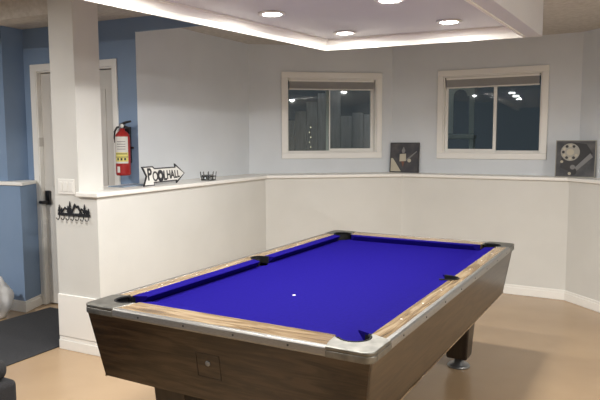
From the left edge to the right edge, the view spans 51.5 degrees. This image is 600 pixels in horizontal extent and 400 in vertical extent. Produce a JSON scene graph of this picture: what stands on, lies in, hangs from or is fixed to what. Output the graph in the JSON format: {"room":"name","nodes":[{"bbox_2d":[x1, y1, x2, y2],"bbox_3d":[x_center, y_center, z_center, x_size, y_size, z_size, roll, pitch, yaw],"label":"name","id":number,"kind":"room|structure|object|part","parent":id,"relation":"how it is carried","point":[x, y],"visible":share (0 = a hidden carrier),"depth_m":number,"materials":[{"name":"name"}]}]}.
{"room":"billiard room","nodes":[
{"label":"billiard room","id":0,"kind":"room"},
{"bbox_2d":[0,26,28,180],"bbox_3d":[-4.106,-0.935,6.490,3.607,1.355,0.580,2,6,25],"label":"wall","id":1,"kind":"structure","parent":0,"point":[13,130],"depth_m":5.55,"materials":[{"name":"paint"}]},
{"bbox_2d":[0,184,40,300],"bbox_3d":[-4.054,0.344,6.461,3.799,1.123,0.624,3,6,28],"label":"wall","id":2,"kind":"structure","parent":0,"point":[19,238],"depth_m":5.53,"materials":[{"name":"blue paint"}]},
{"bbox_2d":[0,180,35,185],"bbox_3d":[-4.041,-0.220,6.296,3.737,0.032,0.282,2,6,25],"label":"trim","id":3,"kind":"structure","parent":2,"relation":"attached to","point":[19,182],"depth_m":5.48,"materials":[{"name":"white paint"}]},
{"bbox_2d":[10,294,42,311],"bbox_3d":[-4.049,0.864,6.398,3.718,0.100,0.266,2,6,25],"label":"baseboard","id":4,"kind":"structure","parent":2,"relation":"attached to","point":[18,305],"depth_m":5.56,"materials":[{"name":"white paint"}]},
{"bbox_2d":[47,0,103,195],"bbox_3d":[-1.598,-0.730,4.440,0.237,1.387,0.237,3,6,27],"label":"wall column","id":5,"kind":"structure","parent":0,"point":[72,24],"depth_m":4.35,"materials":[{"name":"paint"}]},
{"bbox_2d":[58,179,74,194],"bbox_3d":[-1.651,-0.094,4.389,0.160,0.108,0.011,3,6,27],"label":"switch plate","id":6,"kind":"object","parent":5,"relation":"attached to","point":[65,186],"visible":1,"depth_m":4.38,"materials":[{"name":"white plastic"}]},
{"bbox_2d":[22,15,202,183],"bbox_3d":[-1.301,-0.244,5.245,2.578,2.510,0.140,2,6,25],"label":"wall","id":7,"kind":"structure","parent":0,"point":[116,37],"depth_m":5.18,"materials":[{"name":"blue paint"}]},
{"bbox_2d":[29,59,120,303],"bbox_3d":[-1.949,-0.110,5.537,0.992,2.190,0.184,2,6,25],"label":"door","id":8,"kind":"structure","parent":7,"relation":"in","point":[40,85],"depth_m":5.62,"materials":[{"name":"paint"}]},
{"bbox_3d":[-1.946,0.410,5.569,0.645,0.750,0.008,2,6,25],"label":"panel","id":9,"kind":"part","parent":8,"relation":"part of","materials":[{"name":"paint"}]},
{"bbox_3d":[-1.949,-0.536,5.478,0.645,0.850,0.008,2,6,25],"label":"panel","id":10,"kind":"part","parent":8,"relation":"part of","materials":[{"name":"paint"}]},
{"bbox_2d":[114,120,133,175],"bbox_3d":[-1.451,-0.429,5.131,0.174,0.450,0.149,2,6,25],"label":"fire extinguisher","id":11,"kind":"object","parent":7,"relation":"attached to","point":[122,139],"visible":1,"depth_m":5.08,"materials":[{"name":"red metal"}]},
{"bbox_3d":[-1.429,-0.616,5.090,0.115,0.069,0.024,2,6,25],"label":"handle","id":12,"kind":"part","parent":11,"relation":"part of","materials":[{"name":"black metal"}]},
{"bbox_2d":[55,179,265,341],"bbox_3d":[-0.997,0.419,5.577,0.437,1.123,2.600,3,6,27],"label":"wall partition","id":13,"kind":"structure","parent":0,"point":[127,242],"depth_m":4.82,"materials":[{"name":"paint"}]},
{"bbox_2d":[56,201,89,221],"bbox_3d":[-1.599,0.080,4.365,0.314,0.137,0.032,3,6,27],"label":"hook rack","id":14,"kind":"object","parent":13,"relation":"attached to","point":[69,211],"visible":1,"depth_m":4.38,"materials":[{"name":"black metal"}]},
{"bbox_2d":[58,293,95,341],"bbox_3d":[-1.572,0.840,4.446,0.405,0.308,0.022,3,6,27],"label":"trim","id":15,"kind":"structure","parent":13,"relation":"attached to","point":[74,320],"depth_m":4.45,"materials":[{"name":"white paint"}]},
{"bbox_2d":[59,335,100,356],"bbox_3d":[-1.047,0.945,5.478,0.422,0.095,2.314,3,6,27],"label":"baseboard","id":16,"kind":"structure","parent":13,"relation":"attached to","point":[68,343],"depth_m":4.46,"materials":[{"name":"white paint"}]},
{"bbox_2d":[135,28,248,182],"bbox_3d":[-1.011,-0.871,5.883,0.160,1.387,1.639,3,6,29],"label":"wall","id":17,"kind":"structure","parent":0,"point":[193,94],"depth_m":5.75,"materials":[{"name":"paint"}]},
{"bbox_2d":[0,293,599,399],"bbox_3d":[-0.195,1.383,1.942,12.400,0.100,12.400,0,6,0],"label":"floor","id":18,"kind":"structure","parent":0,"point":[524,347],"depth_m":4.15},
{"bbox_2d":[0,276,13,318],"bbox_3d":[-2.618,0.819,5.322,0.314,0.388,0.280,0,6,0],"label":"plastic bag","id":19,"kind":"object","parent":18,"relation":"on","point":[6,293],"visible":1,"depth_m":5.29,"materials":[{"name":"white plastic"}]},
{"bbox_2d":[0,360,16,399],"bbox_3d":[-2.112,1.026,2.761,1.000,0.465,1.230,3,6,30],"label":"sofa","id":20,"kind":"object","parent":18,"relation":"on","point":[7,386],"visible":1,"depth_m":2.99,"materials":[{"name":"grey fabric"}]},
{"bbox_2d":[0,360,6,378],"bbox_3d":[-2.114,0.846,2.741,0.960,0.103,1.185,3,6,30],"label":"seat cushion","id":21,"kind":"object","parent":20,"relation":"on","point":[3,369],"depth_m":2.99,"materials":[{"name":"grey fabric"}]},
{"bbox_2d":[0,307,59,365],"bbox_3d":[-2.435,1.095,4.429,1.042,0.008,2.340,3,6,27],"label":"rug","id":22,"kind":"object","parent":18,"relation":"on","point":[22,337],"visible":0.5,"depth_m":4.83,"materials":[{"name":"grey fabric"}]},
{"bbox_2d":[86,230,513,399],"bbox_3d":[0.258,0.771,3.497,1.358,0.814,2.504,3,6,29],"label":"pool table","id":23,"kind":"object","parent":18,"relation":"on","point":[335,314],"visible":1,"depth_m":2.67,"materials":[{"name":"blue fabric"}]},
{"bbox_2d":[117,297,135,302],"bbox_3d":[-0.775,0.519,2.768,0.090,0.144,0.120,-2,6,-16],"label":"pocket","id":24,"kind":"object","parent":23,"relation":"on","point":[119,299],"depth_m":2.82,"materials":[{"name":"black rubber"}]},
{"bbox_3d":[-0.545,0.970,2.874,0.188,0.415,0.188,3,6,29],"label":"leg","id":25,"kind":"part","parent":23,"relation":"part of","materials":[{"name":"brown wood"}]},
{"bbox_3d":[-0.563,0.411,3.269,0.070,0.034,1.032,3,6,29],"label":"rail","id":26,"kind":"part","parent":23,"relation":"part of","materials":[{"name":"laminate"}]},
{"bbox_2d":[133,259,259,302],"bbox_3d":[-0.493,0.418,3.256,0.066,0.043,0.992,3,6,29],"label":"cushion","id":27,"kind":"object","parent":23,"relation":"on","point":[161,293],"depth_m":3.17,"materials":[{"name":"blue fabric"}]},
{"bbox_3d":[-0.359,0.651,2.434,0.115,0.104,0.019,3,6,29],"label":"access panel","id":28,"kind":"part","parent":23,"relation":"part of","materials":[{"name":"brown wood"}]},
{"bbox_3d":[-0.347,0.496,2.384,1.004,0.038,0.025,3,6,29],"label":"edge trim","id":29,"kind":"part","parent":23,"relation":"part of","materials":[{"name":"metal"}]},
{"bbox_3d":[-0.324,0.361,3.784,0.025,0.038,2.150,3,6,29],"label":"edge trim","id":30,"kind":"part","parent":23,"relation":"part of","materials":[{"name":"wood"}]},
{"bbox_3d":[-0.314,0.490,2.444,1.022,0.034,0.120,3,6,29],"label":"rail","id":31,"kind":"part","parent":23,"relation":"part of","materials":[{"name":"laminate"}]},
{"bbox_3d":[-0.327,0.657,2.436,1.326,0.294,0.077,3,6,29],"label":"panel","id":32,"kind":"part","parent":23,"relation":"part of","materials":[{"name":"laminate"}]},
{"bbox_2d":[141,302,335,334],"bbox_3d":[-0.275,0.489,2.515,0.954,0.043,0.042,3,6,29],"label":"rail","id":33,"kind":"object","parent":23,"relation":"on","point":[249,319],"depth_m":2.47,"materials":[{"name":"brown wood"}]},
{"bbox_3d":[-0.009,0.314,4.256,0.070,0.034,1.032,3,6,29],"label":"rail","id":34,"kind":"part","parent":23,"relation":"part of","materials":[{"name":"laminate"}]},
{"bbox_2d":[262,235,339,263],"bbox_3d":[0.040,0.324,4.204,0.066,0.043,0.992,3,6,29],"label":"cushion","id":35,"kind":"object","parent":23,"relation":"on","point":[290,252],"depth_m":4.10,"materials":[{"name":"blue fabric"}]},
{"bbox_2d":[336,234,349,240],"bbox_3d":[0.314,0.328,4.706,0.120,0.144,0.090,-2,6,-16],"label":"pocket","id":36,"kind":"object","parent":23,"relation":"on","point":[343,237],"depth_m":4.74,"materials":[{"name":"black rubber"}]},
{"bbox_2d":[358,280,447,339],"bbox_3d":[0.474,0.467,2.717,0.066,0.043,0.992,3,6,29],"label":"cushion","id":37,"kind":"object","parent":23,"relation":"on","point":[383,321],"depth_m":2.58,"materials":[{"name":"blue fabric"}]},
{"bbox_2d":[351,235,479,249],"bbox_3d":[0.789,0.302,4.406,0.954,0.043,0.042,3,6,29],"label":"cushion","id":38,"kind":"object","parent":23,"relation":"on","point":[357,238],"depth_m":4.38,"materials":[{"name":"blue fabric"}]},
{"bbox_3d":[0.523,0.466,2.664,0.070,0.034,1.032,3,6,29],"label":"rail","id":39,"kind":"part","parent":23,"relation":"part of","materials":[{"name":"laminate"}]},
{"bbox_3d":[0.828,0.290,4.476,1.022,0.034,0.120,3,6,29],"label":"rail","id":40,"kind":"part","parent":23,"relation":"part of","materials":[{"name":"fabric"}]},
{"bbox_3d":[0.862,0.284,4.536,1.004,0.038,0.025,3,6,29],"label":"edge trim","id":41,"kind":"part","parent":23,"relation":"part of","materials":[{"name":"wood"}]},
{"bbox_3d":[0.803,0.582,3.172,0.077,0.294,2.468,3,6,29],"label":"panel","id":42,"kind":"part","parent":23,"relation":"part of","materials":[{"name":"laminate"}]},
{"bbox_3d":[0.838,0.419,3.136,0.025,0.038,2.150,3,6,29],"label":"edge trim","id":43,"kind":"part","parent":23,"relation":"part of","materials":[{"name":"metal"}]},
{"bbox_3d":[1.063,0.841,4.145,0.188,0.415,0.188,3,6,29],"label":"leg","id":44,"kind":"part","parent":23,"relation":"part of","materials":[{"name":"brown wood"}]},
{"bbox_2d":[443,247,494,276],"bbox_3d":[1.007,0.373,3.665,0.066,0.043,0.992,3,6,29],"label":"cushion","id":45,"kind":"object","parent":23,"relation":"on","point":[471,261],"depth_m":3.58,"materials":[{"name":"blue fabric"}]},
{"bbox_3d":[1.077,0.369,3.651,0.070,0.034,1.032,3,6,29],"label":"rail","id":46,"kind":"part","parent":23,"relation":"part of","materials":[{"name":"laminate"}]},
{"bbox_2d":[0,0,599,46],"bbox_3d":[-0.204,-1.168,1.203,12.400,0.100,11.420,0,6,0],"label":"ceiling","id":47,"kind":"structure","parent":0,"point":[559,16],"depth_m":5.23,"materials":[{"name":"white paint"}]},
{"bbox_2d":[0,0,47,24],"bbox_3d":[-3.354,-1.429,5.156,3.606,0.120,0.160,2,6,25],"label":"ceiling beam","id":48,"kind":"structure","parent":47,"relation":"attached to","point":[18,11],"depth_m":4.45,"materials":[{"name":"beige paint"}]},
{"bbox_2d":[166,0,543,38],"bbox_3d":[-0.939,-0.998,1.761,1.933,0.340,6.432,3,6,31],"label":"ceiling","id":49,"kind":"structure","parent":47,"relation":"attached to","point":[320,18],"depth_m":3.60,"materials":[{"name":"paint"}]},
{"bbox_2d":[258,10,285,17],"bbox_3d":[-0.161,-1.064,3.563,0.160,0.011,0.160,0,6,0],"label":"recessed light","id":50,"kind":"object","parent":49,"relation":"in","point":[271,13],"visible":1,"depth_m":3.54,"materials":[{"name":"white plastic"}]},
{"bbox_2d":[82,0,524,50],"bbox_3d":[-0.986,-0.855,1.757,1.811,0.076,6.360,3,6,31],"label":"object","id":51,"kind":"structure","parent":49,"relation":"attached to","point":[161,8],"depth_m":4.02,"materials":[{"name":"white paint"}]},
{"bbox_2d":[333,30,356,35],"bbox_3d":[0.304,-1.127,4.206,0.160,0.011,0.160,0,6,0],"label":"recessed light","id":52,"kind":"object","parent":49,"relation":"in","point":[343,32],"visible":1,"depth_m":4.18,"materials":[{"name":"white plastic"}]},
{"bbox_2d":[375,0,404,3],"bbox_3d":[0.465,-1.032,3.216,0.160,0.011,0.160,0,6,0],"label":"recessed light","id":53,"kind":"object","parent":49,"relation":"in","point":[377,1],"visible":1,"depth_m":3.23,"materials":[{"name":"white plastic"}]},
{"bbox_2d":[436,19,461,24],"bbox_3d":[0.916,-1.093,3.825,0.160,0.011,0.160,0,6,0],"label":"recessed light","id":54,"kind":"object","parent":49,"relation":"in","point":[444,21],"visible":1,"depth_m":3.80,"materials":[{"name":"white plastic"}]},
{"bbox_2d":[248,44,392,173],"bbox_3d":[0.221,-0.961,6.769,1.574,1.387,0.160,-1,6,-10],"label":"wall","id":55,"kind":"structure","parent":0,"point":[266,62],"depth_m":6.63,"materials":[{"name":"paint"}]},
{"bbox_2d":[281,72,381,158],"bbox_3d":[0.336,-0.915,6.779,1.109,0.919,0.168,-1,6,-10],"label":"window","id":56,"kind":"structure","parent":55,"relation":"in","point":[375,149],"depth_m":6.74,"materials":[{"name":"white paint"}]},
{"bbox_3d":[0.093,-0.910,6.728,0.473,0.775,0.025,-1,6,-10],"label":"sash","id":57,"kind":"part","parent":56,"relation":"part of","materials":[{"name":"glass"}]},
{"bbox_2d":[289,79,373,90],"bbox_3d":[0.344,-1.239,6.700,0.935,0.112,0.034,-1,6,-10],"label":"window shade","id":58,"kind":"object","parent":56,"relation":"attached to","point":[294,84],"visible":1,"depth_m":6.68,"materials":[{"name":"beige fabric"}]},
{"bbox_3d":[0.343,-1.283,6.696,0.935,0.024,0.032,-1,6,-10],"label":"head rail","id":59,"kind":"part","parent":58,"relation":"part of","materials":[{"name":"white paint"}]},
{"bbox_3d":[0.344,-1.190,6.705,0.931,0.013,0.034,-1,6,-10],"label":"rail","id":60,"kind":"part","parent":58,"relation":"part of","materials":[{"name":"white plastic"}]},
{"bbox_3d":[0.547,-0.922,6.838,0.534,0.775,0.025,-1,6,-10],"label":"sash","id":61,"kind":"part","parent":56,"relation":"part of","materials":[{"name":"white paint"}]},
{"bbox_2d":[266,177,401,249],"bbox_3d":[0.246,0.303,6.735,1.910,1.123,0.626,-1,6,-5],"label":"wall","id":62,"kind":"structure","parent":0,"point":[297,209],"depth_m":6.45,"materials":[{"name":"paint"}]},
{"bbox_2d":[401,177,568,289],"bbox_3d":[1.919,0.327,6.426,2.009,1.123,0.500,3,6,29],"label":"wall","id":63,"kind":"structure","parent":0,"point":[531,215],"depth_m":6.08,"materials":[{"name":"paint"}]},
{"bbox_2d":[503,284,599,312],"bbox_3d":[3.510,1.284,1.814,2.213,0.095,11.830,-3,6,-29],"label":"baseboard","id":64,"kind":"structure","parent":63,"relation":"attached to","point":[594,305],"depth_m":5.90,"materials":[{"name":"white paint"}]},
{"bbox_2d":[392,32,583,175],"bbox_3d":[1.875,-0.934,6.430,1.897,1.387,0.160,3,6,29],"label":"wall","id":65,"kind":"structure","parent":0,"point":[415,69],"depth_m":6.34,"materials":[{"name":"paint"}]},
{"bbox_2d":[436,65,549,159],"bbox_3d":[1.964,-0.879,6.369,1.096,0.916,0.168,3,6,29],"label":"window","id":66,"kind":"structure","parent":65,"relation":"in","point":[443,152],"depth_m":6.33,"materials":[{"name":"white paint"}]},
{"bbox_3d":[1.773,-0.888,6.466,0.527,0.772,0.025,3,6,29],"label":"sash","id":67,"kind":"part","parent":66,"relation":"part of","materials":[{"name":"glass"}]},
{"bbox_2d":[446,73,539,88],"bbox_3d":[1.939,-1.201,6.295,0.922,0.112,0.034,3,6,29],"label":"window shade","id":68,"kind":"object","parent":66,"relation":"attached to","point":[532,78],"visible":1,"depth_m":6.27,"materials":[{"name":"beige fabric"}]},
{"bbox_3d":[1.939,-1.245,6.291,0.922,0.024,0.032,3,6,29],"label":"head rail","id":69,"kind":"part","parent":68,"relation":"part of","materials":[{"name":"beige fabric"}]},
{"bbox_3d":[1.940,-1.152,6.300,0.918,0.013,0.034,3,6,29],"label":"rail","id":70,"kind":"part","parent":68,"relation":"part of","materials":[{"name":"white plastic"}]},
{"bbox_3d":[2.188,-0.870,6.267,0.467,0.772,0.025,3,6,29],"label":"sash","id":71,"kind":"part","parent":66,"relation":"part of","materials":[{"name":"white paint"}]},
{"bbox_2d":[565,181,599,301],"bbox_3d":[4.182,0.832,1.123,0.500,1.123,10.400,-2,6,-17],"label":"wall","id":72,"kind":"structure","parent":0,"point":[583,230],"depth_m":5.61,"materials":[{"name":"paint"}]},
{"bbox_2d":[75,172,599,197],"bbox_3d":[3.238,0.173,1.973,4.320,0.032,12.060,-5,7,-40],"label":"trim","id":73,"kind":"structure","parent":72,"relation":"attached to","point":[185,183],"depth_m":5.94,"materials":[{"name":"white paint"}]},
{"bbox_2d":[108,183,142,187],"bbox_3d":[-1.345,-0.115,4.911,0.150,0.008,0.320,2,6,24],"label":"folder","id":74,"kind":"object","parent":73,"relation":"on","point":[133,184],"visible":0.8,"depth_m":4.85,"materials":[{"name":"paper"}]},
{"bbox_2d":[141,163,183,186],"bbox_3d":[-1.106,-0.210,5.073,0.030,0.165,0.575,2,6,23],"label":"arrow sign","id":75,"kind":"object","parent":73,"relation":"on","point":[153,175],"visible":1,"depth_m":5.01,"materials":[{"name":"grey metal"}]},
{"bbox_2d":[200,171,216,180],"bbox_3d":[-0.816,-0.214,5.540,0.146,0.076,0.152,3,6,30],"label":"candle holder","id":76,"kind":"object","parent":73,"relation":"on","point":[209,177],"visible":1,"depth_m":5.50,"materials":[{"name":"black metal"}]},
{"bbox_2d":[389,143,419,172],"bbox_3d":[1.137,-0.461,6.767,0.325,0.326,0.060,3,6,29],"label":"framed print","id":77,"kind":"object","parent":73,"relation":"on","point":[404,157],"visible":0.95,"depth_m":6.75,"materials":[{"name":"black wood"}]},
{"bbox_2d":[555,140,596,177],"bbox_3d":[2.568,-0.383,5.801,0.345,0.346,0.063,3,6,29],"label":"framed print","id":78,"kind":"object","parent":73,"relation":"on","point":[574,158],"visible":1,"depth_m":5.78,"materials":[{"name":"grey"}]},
{"bbox_2d":[579,28,599,177],"bbox_3d":[4.228,-0.418,1.012,0.160,1.387,10.300,-2,6,-17],"label":"wall","id":79,"kind":"structure","parent":0,"point":[590,91],"depth_m":5.75,"materials":[{"name":"paint"}]},
{"label":"outside","id":80,"kind":"structure","parent":0,"visible":0},
{"bbox_3d":[1.498,-0.598,11.597,9.000,0.070,8.800,0,6,0],"label":"ground","id":81,"kind":"structure","parent":80,"visible":0},
{"bbox_2d":[288,90,369,150],"bbox_3d":[0.754,-0.890,8.161,2.243,1.180,0.060,-1,6,-4],"label":"wooden fence","id":82,"kind":"object","parent":81,"relation":"on","point":[352,136],"visible":0.26,"depth_m":8.10,"materials":[{"name":"grey wood"}]},
{"bbox_2d":[448,88,476,148],"bbox_3d":[1.878,-0.866,7.366,0.391,1.277,0.356,2,6,20],"label":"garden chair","id":83,"kind":"object","parent":81,"relation":"on","point":[471,136],"visible":0.42,"depth_m":7.44,"materials":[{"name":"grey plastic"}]},
{"bbox_3d":[1.878,-0.749,7.378,0.391,0.056,0.356,2,6,20],"label":"seat","id":84,"kind":"part","parent":83,"relation":"part of","materials":[{"name":"grey plastic"}]},
{"bbox_3d":[1.979,-0.463,7.209,0.046,0.504,0.034,2,6,20],"label":"leg","id":85,"kind":"part","parent":83,"relation":"part of","materials":[{"name":"grey plastic"}]}
]}

